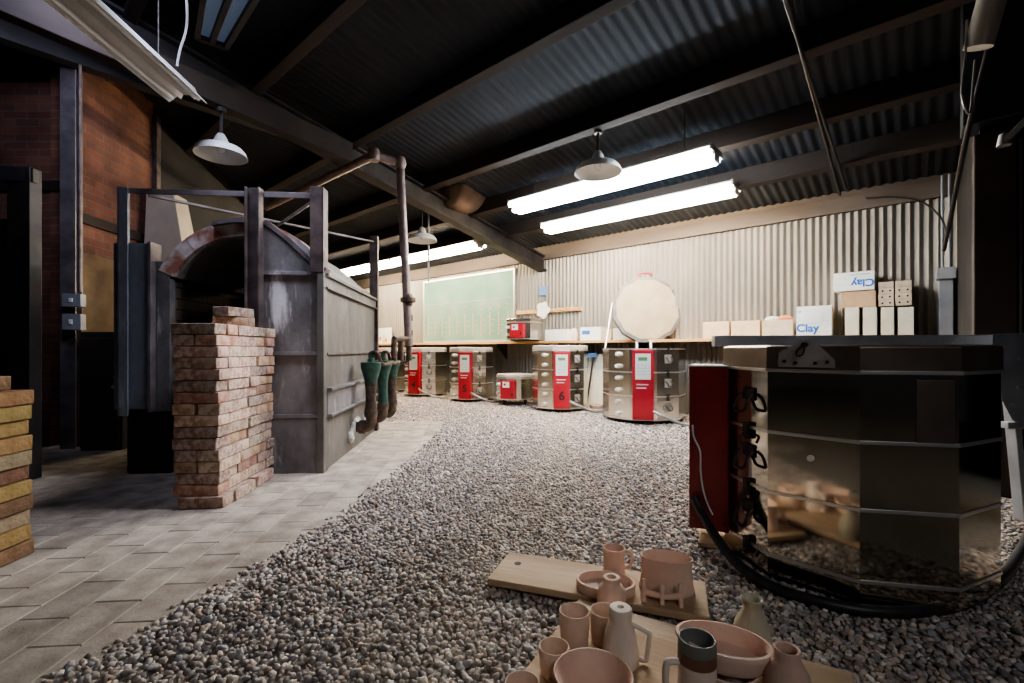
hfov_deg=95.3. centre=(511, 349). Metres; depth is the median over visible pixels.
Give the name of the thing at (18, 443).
brick
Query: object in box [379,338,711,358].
wall shelf
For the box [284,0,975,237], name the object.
joist
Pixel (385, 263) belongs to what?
strip light
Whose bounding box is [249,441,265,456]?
firebrick
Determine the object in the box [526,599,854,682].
board
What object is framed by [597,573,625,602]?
bottle vase
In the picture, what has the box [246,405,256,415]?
firebrick
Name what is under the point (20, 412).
brick
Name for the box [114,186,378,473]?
gas kiln
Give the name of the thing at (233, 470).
firebrick
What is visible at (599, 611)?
cup
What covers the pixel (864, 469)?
electric kiln
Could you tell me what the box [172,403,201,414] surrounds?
firebrick
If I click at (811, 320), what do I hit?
carton
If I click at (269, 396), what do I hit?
firebrick
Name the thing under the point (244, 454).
firebrick
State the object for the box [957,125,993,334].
wall
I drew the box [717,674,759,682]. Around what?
bowl
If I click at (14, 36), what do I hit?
trim
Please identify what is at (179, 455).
firebrick
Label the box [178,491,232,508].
firebrick
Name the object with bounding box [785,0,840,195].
conduit
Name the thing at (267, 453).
firebrick
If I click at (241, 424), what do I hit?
firebrick
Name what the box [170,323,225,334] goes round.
firebrick
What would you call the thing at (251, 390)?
firebrick
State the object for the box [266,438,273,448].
firebrick
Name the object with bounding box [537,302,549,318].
plaque
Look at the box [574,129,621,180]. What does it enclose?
pendant lamp
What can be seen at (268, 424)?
firebrick
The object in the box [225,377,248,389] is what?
firebrick
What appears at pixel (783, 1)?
conduit
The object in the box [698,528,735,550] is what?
wood offcut
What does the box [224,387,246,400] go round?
firebrick
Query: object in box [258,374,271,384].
firebrick
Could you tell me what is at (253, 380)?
firebrick
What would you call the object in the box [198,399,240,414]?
firebrick
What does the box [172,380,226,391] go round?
firebrick
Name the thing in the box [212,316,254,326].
firebrick
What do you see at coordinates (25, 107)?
wall
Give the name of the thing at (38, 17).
roof beam
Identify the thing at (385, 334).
picture card
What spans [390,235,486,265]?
strip light
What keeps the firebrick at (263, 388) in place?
on the firebrick at (269, 396)
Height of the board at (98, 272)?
0.970 m
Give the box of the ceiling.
[0,0,1021,280]
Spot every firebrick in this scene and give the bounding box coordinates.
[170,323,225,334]
[171,335,195,345]
[172,357,227,368]
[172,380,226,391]
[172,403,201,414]
[172,435,226,449]
[173,390,228,403]
[173,424,228,437]
[173,480,228,496]
[174,346,228,357]
[174,413,228,426]
[174,450,197,461]
[174,461,198,472]
[175,369,229,379]
[175,468,229,484]
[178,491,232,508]
[195,335,237,345]
[197,442,240,460]
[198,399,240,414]
[198,453,240,472]
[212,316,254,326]
[213,306,253,317]
[217,367,249,378]
[223,357,238,367]
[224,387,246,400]
[225,324,237,335]
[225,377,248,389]
[226,325,256,336]
[227,428,245,444]
[227,479,255,500]
[228,346,247,356]
[228,418,247,433]
[228,469,247,487]
[229,408,248,422]
[230,464,236,475]
[235,398,246,407]
[236,438,248,450]
[237,455,256,472]
[238,336,255,345]
[239,357,255,366]
[239,448,249,461]
[241,338,274,346]
[244,394,265,406]
[246,356,274,365]
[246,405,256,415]
[246,422,264,436]
[246,431,265,446]
[247,386,255,396]
[247,460,264,476]
[247,468,273,485]
[248,347,264,355]
[248,366,265,375]
[248,415,259,426]
[249,376,259,385]
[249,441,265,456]
[256,337,263,345]
[256,383,271,394]
[256,401,272,413]
[256,410,273,423]
[256,447,272,462]
[257,327,264,336]
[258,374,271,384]
[263,328,274,337]
[263,392,272,401]
[264,347,272,355]
[264,365,273,373]
[265,420,271,429]
[265,429,270,438]
[265,456,273,467]
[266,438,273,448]
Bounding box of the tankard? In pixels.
[662,627,716,682]
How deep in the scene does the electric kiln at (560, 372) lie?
6.32 m
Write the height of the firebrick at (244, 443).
0.059 m
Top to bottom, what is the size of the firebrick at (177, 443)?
0.059 m
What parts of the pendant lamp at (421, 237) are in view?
stem, lamp shade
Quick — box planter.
[639,549,694,597]
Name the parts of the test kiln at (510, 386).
lid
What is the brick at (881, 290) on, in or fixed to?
on the brick at (881, 296)
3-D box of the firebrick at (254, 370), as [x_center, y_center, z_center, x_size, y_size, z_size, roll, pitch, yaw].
[-1.633,0.130,2.897,0.112,0.059,0.225,0,0,-4]
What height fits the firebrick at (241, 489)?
0.059 m
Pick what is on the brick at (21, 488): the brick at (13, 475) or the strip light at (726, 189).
the brick at (13, 475)
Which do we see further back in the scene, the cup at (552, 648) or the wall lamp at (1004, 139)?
the wall lamp at (1004, 139)
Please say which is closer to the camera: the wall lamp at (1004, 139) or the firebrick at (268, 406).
the wall lamp at (1004, 139)
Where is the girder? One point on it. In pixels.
(382, 175)
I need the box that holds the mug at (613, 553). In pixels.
[603,543,633,573]
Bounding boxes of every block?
[845,307,860,334]
[863,307,877,334]
[881,307,894,334]
[898,307,913,334]
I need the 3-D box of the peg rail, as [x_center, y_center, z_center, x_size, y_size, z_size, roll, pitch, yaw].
[0.557,-0.639,7.602,1.316,0.061,0.087,0,0,41]
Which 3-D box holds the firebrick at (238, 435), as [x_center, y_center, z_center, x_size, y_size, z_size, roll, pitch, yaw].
[-1.627,0.493,2.667,0.111,0.058,0.226,0,0,-5]
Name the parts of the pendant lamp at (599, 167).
stem, lamp shade, bulb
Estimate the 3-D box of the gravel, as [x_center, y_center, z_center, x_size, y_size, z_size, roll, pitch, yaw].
[0.386,0.836,5.172,7.270,0.068,8.884,0,0,0]
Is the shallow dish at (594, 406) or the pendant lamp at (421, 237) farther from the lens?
the shallow dish at (594, 406)
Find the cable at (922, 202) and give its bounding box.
[866,196,945,229]
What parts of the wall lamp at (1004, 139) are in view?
arm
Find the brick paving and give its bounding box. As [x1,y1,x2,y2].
[0,419,455,682]
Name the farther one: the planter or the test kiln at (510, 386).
the test kiln at (510, 386)
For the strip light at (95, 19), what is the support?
hanging from the ceiling
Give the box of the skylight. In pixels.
[194,0,259,50]
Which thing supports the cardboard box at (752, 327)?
on the wall shelf
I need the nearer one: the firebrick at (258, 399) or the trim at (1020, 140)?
the trim at (1020, 140)
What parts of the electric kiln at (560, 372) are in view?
lid, handle plate, handle plate, power cord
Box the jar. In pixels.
[571,328,578,340]
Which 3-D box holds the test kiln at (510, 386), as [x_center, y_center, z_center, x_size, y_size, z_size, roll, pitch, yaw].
[0.041,0.613,7.246,0.559,0.475,0.666,0,0,4]
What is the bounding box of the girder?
[101,0,546,271]
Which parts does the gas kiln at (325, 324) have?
post, panel, rail, post, tie rod, tie rod, post, post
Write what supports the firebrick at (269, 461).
on the firebrick at (260, 477)
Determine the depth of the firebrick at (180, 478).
2.44 m
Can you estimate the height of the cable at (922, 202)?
0.522 m
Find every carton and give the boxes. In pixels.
[545,329,571,340]
[580,327,607,340]
[613,328,630,339]
[797,305,832,334]
[834,270,876,293]
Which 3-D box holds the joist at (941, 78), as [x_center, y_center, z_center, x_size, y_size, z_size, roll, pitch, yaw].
[-1.906,-1.930,7.636,13.438,0.211,0.126,0,0,41]
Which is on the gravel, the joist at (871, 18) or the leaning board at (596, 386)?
the leaning board at (596, 386)
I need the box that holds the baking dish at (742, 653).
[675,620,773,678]
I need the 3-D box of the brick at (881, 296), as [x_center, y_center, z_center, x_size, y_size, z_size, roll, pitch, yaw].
[3.762,-0.524,4.691,0.118,0.058,0.182,0,0,41]
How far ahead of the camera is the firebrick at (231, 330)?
2.61 m
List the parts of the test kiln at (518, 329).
lid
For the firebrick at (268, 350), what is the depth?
3.05 m
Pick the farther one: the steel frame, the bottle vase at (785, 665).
the steel frame
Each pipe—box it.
[263,147,415,365]
[942,48,991,251]
[960,0,1006,114]
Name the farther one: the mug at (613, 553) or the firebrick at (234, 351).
the firebrick at (234, 351)
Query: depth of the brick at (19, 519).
1.84 m
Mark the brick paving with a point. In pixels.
(114, 548)
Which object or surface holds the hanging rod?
hanging from the ceiling
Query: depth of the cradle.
1.47 m
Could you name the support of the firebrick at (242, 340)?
on the firebrick at (252, 351)
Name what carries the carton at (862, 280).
on the cardboard box at (868, 298)
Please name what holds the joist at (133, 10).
attached to the ceiling
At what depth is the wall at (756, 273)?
5.76 m
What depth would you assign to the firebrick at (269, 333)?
3.06 m
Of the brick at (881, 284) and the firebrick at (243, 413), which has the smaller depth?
the firebrick at (243, 413)
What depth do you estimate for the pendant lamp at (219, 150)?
3.45 m
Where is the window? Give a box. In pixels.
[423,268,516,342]
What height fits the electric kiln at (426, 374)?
0.895 m
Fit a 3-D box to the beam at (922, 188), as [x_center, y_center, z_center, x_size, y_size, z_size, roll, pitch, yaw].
[-0.816,-1.615,8.881,13.448,0.270,0.114,0,0,41]
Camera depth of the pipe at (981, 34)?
2.45 m
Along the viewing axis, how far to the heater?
6.08 m
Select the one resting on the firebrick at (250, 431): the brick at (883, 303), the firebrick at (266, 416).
the firebrick at (266, 416)
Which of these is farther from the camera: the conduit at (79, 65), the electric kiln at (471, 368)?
the electric kiln at (471, 368)
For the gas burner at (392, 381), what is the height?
0.688 m
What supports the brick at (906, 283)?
on the brick at (908, 289)
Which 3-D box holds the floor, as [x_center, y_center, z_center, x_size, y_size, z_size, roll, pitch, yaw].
[-1.000,0.850,5.000,16.000,0.001,18.000,0,0,0]
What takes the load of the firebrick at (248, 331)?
on the firebrick at (242, 340)
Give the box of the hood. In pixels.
[144,194,193,260]
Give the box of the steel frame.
[0,166,41,479]
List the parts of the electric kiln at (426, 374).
lid, power cord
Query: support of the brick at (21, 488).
on the brick at (20, 504)
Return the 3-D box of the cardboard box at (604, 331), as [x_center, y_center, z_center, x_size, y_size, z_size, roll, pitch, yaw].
[1.413,-0.220,6.736,0.145,0.160,0.200,0,0,41]
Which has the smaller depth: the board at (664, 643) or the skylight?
the board at (664, 643)
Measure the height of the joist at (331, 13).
0.211 m
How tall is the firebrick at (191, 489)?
0.058 m
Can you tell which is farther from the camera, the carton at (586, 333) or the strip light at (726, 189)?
the carton at (586, 333)
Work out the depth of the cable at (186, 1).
3.00 m
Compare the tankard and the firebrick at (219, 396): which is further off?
the firebrick at (219, 396)
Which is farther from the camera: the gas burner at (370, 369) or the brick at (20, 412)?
the gas burner at (370, 369)
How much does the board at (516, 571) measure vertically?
0.025 m
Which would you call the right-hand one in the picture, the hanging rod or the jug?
the jug
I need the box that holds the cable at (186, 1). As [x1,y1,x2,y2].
[176,0,187,65]
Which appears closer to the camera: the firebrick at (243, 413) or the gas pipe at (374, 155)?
the firebrick at (243, 413)
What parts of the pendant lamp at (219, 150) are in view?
lamp shade, stem, bulb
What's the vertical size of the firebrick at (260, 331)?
0.059 m
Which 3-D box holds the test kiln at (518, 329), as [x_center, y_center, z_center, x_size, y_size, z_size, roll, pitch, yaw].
[0.201,-0.318,7.500,0.576,0.355,0.684,0,0,8]
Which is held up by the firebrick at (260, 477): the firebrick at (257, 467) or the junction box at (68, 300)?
the firebrick at (257, 467)
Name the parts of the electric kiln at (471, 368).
lid, handle plate, power cord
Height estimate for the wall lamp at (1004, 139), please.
0.188 m
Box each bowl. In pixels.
[553,647,633,682]
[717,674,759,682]
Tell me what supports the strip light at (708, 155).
hanging from the ceiling
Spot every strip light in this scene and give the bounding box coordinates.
[44,0,206,103]
[340,252,398,275]
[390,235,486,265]
[507,113,722,213]
[540,175,740,233]
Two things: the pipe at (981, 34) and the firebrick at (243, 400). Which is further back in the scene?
the firebrick at (243, 400)
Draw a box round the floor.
[42,390,1023,682]
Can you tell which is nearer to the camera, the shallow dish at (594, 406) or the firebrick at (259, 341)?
the firebrick at (259, 341)
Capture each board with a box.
[83,253,113,331]
[487,552,709,620]
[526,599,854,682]
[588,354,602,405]
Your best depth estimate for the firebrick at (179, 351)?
2.44 m
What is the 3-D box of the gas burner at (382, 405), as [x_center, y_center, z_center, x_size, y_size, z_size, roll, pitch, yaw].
[-1.249,0.364,4.459,0.205,0.688,0.168,0,0,-5]
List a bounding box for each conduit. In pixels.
[78,64,81,291]
[782,0,846,188]
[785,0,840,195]
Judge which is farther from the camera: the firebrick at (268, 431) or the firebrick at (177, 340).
the firebrick at (268, 431)
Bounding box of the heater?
[435,183,484,213]
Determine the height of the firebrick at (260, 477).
0.059 m
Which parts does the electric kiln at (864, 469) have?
latch lever, latch lever, latch lever, handle, handle, handle, handle plate, handle plate, handle plate, lid, plate, hinge plate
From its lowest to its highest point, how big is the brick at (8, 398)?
0.060 m
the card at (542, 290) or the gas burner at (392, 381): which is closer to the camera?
the gas burner at (392, 381)
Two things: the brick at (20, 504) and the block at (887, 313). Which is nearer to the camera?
the brick at (20, 504)
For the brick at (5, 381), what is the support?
on the brick at (8, 398)
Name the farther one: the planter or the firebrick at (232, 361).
the firebrick at (232, 361)
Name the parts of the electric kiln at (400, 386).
lid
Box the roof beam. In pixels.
[0,0,352,162]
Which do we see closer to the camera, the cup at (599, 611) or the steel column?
the cup at (599, 611)
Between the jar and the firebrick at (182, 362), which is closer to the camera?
the firebrick at (182, 362)
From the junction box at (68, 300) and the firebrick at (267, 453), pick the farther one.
the junction box at (68, 300)
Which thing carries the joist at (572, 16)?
attached to the ceiling
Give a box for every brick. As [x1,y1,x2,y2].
[0,376,10,390]
[0,390,33,407]
[0,405,31,422]
[0,419,28,438]
[0,435,32,455]
[0,450,31,471]
[0,465,28,485]
[0,479,31,502]
[0,494,32,518]
[0,509,29,533]
[0,524,30,550]
[0,539,33,566]
[878,294,893,300]
[879,281,893,287]
[879,288,893,294]
[879,300,893,307]
[895,280,911,286]
[895,286,911,292]
[895,293,911,300]
[896,299,911,306]
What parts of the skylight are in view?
pane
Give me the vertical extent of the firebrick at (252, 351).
0.059 m
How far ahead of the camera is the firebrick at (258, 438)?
2.89 m
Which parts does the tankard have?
handle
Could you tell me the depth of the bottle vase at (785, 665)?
1.02 m
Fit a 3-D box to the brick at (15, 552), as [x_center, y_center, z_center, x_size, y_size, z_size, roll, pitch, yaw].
[-1.992,0.796,1.787,0.112,0.058,0.225,0,0,-4]
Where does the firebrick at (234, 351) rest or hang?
on the firebrick at (232, 361)
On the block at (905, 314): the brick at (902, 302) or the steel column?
the brick at (902, 302)
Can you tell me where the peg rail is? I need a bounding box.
[516,307,581,314]
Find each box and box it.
[62,293,85,307]
[62,314,85,329]
[602,329,612,339]
[703,321,730,338]
[731,320,762,335]
[841,290,876,308]
[936,174,955,334]
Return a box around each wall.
[0,82,94,446]
[51,61,281,445]
[363,196,956,414]
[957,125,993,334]
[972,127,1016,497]
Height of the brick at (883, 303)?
0.058 m
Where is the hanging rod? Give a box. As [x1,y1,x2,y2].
[428,214,428,281]
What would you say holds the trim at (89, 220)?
attached to the wall at (123, 114)
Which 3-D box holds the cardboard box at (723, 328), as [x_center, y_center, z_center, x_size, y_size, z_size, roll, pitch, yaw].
[2.545,-0.242,5.751,0.304,0.205,0.220,0,0,41]
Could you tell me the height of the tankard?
0.138 m
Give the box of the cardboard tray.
[762,315,796,334]
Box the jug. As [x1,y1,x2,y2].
[603,602,651,671]
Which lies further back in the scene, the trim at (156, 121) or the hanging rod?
the hanging rod
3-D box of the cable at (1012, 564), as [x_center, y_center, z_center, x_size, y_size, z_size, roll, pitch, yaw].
[1.673,0.728,1.806,1.781,0.234,0.603,0,0,-7]
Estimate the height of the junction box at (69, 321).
0.132 m
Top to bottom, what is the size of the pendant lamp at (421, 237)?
0.768 m
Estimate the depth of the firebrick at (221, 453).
2.45 m
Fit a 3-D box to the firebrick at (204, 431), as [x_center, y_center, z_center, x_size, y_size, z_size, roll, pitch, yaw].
[-1.656,0.433,2.492,0.225,0.059,0.111,0,0,-5]
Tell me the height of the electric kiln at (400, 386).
0.895 m
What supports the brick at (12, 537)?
on the brick at (15, 552)
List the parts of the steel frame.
door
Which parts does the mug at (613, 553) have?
handle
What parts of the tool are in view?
handle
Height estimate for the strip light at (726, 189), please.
0.281 m
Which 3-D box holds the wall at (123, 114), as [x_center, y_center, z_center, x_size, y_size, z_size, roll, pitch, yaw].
[-4.247,-1.150,8.030,0.204,4.000,7.900,0,0,-5]
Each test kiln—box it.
[496,373,532,404]
[506,318,542,341]
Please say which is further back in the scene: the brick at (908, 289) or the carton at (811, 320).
the carton at (811, 320)
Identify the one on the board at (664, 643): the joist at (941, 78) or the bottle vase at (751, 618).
the bottle vase at (751, 618)
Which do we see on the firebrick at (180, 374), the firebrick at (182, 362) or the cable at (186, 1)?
the firebrick at (182, 362)
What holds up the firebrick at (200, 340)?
on the firebrick at (234, 351)
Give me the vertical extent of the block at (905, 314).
0.277 m
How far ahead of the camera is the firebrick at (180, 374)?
2.44 m
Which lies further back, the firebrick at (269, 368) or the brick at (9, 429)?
the firebrick at (269, 368)
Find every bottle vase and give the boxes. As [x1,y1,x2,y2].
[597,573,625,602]
[734,592,771,644]
[763,640,810,682]
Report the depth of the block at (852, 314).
4.81 m
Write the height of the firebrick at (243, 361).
0.059 m
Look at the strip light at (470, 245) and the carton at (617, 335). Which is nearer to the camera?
the carton at (617, 335)
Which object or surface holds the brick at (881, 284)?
on the brick at (881, 290)
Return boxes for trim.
[0,19,288,139]
[0,180,59,191]
[83,213,144,242]
[152,116,160,188]
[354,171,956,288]
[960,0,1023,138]
[1017,137,1022,437]
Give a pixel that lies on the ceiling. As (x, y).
(385, 51)
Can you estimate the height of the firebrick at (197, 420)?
0.060 m
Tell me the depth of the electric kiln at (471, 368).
7.55 m
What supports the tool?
on the gravel
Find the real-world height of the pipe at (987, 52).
1.030 m
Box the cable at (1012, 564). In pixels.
[690,495,1023,618]
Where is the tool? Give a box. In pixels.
[588,353,597,397]
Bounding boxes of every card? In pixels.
[379,328,391,343]
[539,286,546,295]
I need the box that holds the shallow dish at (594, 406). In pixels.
[589,404,602,408]
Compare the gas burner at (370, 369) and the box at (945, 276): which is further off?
the box at (945, 276)
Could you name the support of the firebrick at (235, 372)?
on the firebrick at (235, 383)
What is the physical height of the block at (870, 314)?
0.293 m
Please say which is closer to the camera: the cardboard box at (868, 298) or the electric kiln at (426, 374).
the cardboard box at (868, 298)
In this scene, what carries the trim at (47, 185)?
attached to the wall at (25, 107)
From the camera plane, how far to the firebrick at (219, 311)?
2.84 m
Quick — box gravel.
[40,391,1023,682]
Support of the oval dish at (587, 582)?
on the board at (516, 571)
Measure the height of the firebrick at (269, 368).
0.058 m
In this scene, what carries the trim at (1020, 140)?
attached to the wall at (964, 198)
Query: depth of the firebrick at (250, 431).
2.88 m
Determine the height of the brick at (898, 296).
0.058 m
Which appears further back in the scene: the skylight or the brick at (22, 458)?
the skylight
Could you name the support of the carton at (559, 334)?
on the wall shelf
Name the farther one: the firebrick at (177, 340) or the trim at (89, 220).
the trim at (89, 220)
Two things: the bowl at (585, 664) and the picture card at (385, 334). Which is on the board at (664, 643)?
the bowl at (585, 664)
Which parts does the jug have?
handle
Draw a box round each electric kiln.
[379,348,404,392]
[405,347,449,397]
[449,347,507,402]
[532,345,602,412]
[603,272,688,425]
[688,333,1023,610]
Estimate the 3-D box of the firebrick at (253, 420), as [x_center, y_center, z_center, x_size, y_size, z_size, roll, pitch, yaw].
[-1.674,0.433,2.836,0.225,0.059,0.111,0,0,-4]
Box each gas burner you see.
[355,352,380,433]
[374,352,391,423]
[387,352,399,417]
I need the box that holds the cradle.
[641,578,682,607]
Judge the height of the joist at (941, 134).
0.211 m
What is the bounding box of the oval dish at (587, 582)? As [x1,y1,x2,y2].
[576,570,635,598]
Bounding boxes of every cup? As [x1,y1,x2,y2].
[504,670,539,682]
[538,636,569,682]
[559,602,589,649]
[590,602,610,647]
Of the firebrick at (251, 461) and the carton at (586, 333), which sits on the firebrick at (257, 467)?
the firebrick at (251, 461)
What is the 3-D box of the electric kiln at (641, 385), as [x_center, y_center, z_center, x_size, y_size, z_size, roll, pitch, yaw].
[1.690,-0.105,5.748,1.118,1.909,1.364,0,0,2]
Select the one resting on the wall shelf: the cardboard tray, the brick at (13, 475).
the cardboard tray
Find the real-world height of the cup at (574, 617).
0.090 m
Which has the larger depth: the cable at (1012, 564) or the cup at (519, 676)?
the cable at (1012, 564)
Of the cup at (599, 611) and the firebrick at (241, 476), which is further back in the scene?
the firebrick at (241, 476)
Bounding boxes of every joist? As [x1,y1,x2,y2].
[105,0,147,81]
[185,0,366,156]
[242,0,636,204]
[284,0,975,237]
[328,57,959,256]
[334,117,962,268]
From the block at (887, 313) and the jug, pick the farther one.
the block at (887, 313)
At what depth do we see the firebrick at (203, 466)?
2.45 m
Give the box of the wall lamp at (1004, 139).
[996,118,1023,147]
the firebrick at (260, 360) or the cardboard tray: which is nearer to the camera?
the firebrick at (260, 360)
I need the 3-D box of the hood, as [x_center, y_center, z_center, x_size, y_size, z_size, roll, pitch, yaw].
[-3.658,-0.402,5.001,0.430,2.504,0.300,0,0,-6]
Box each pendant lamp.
[192,106,247,164]
[408,210,436,243]
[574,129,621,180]
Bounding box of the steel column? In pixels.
[60,64,82,448]
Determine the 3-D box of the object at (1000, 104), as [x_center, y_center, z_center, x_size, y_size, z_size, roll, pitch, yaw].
[3.762,-1.792,2.002,2.650,0.916,0.240,0,0,41]

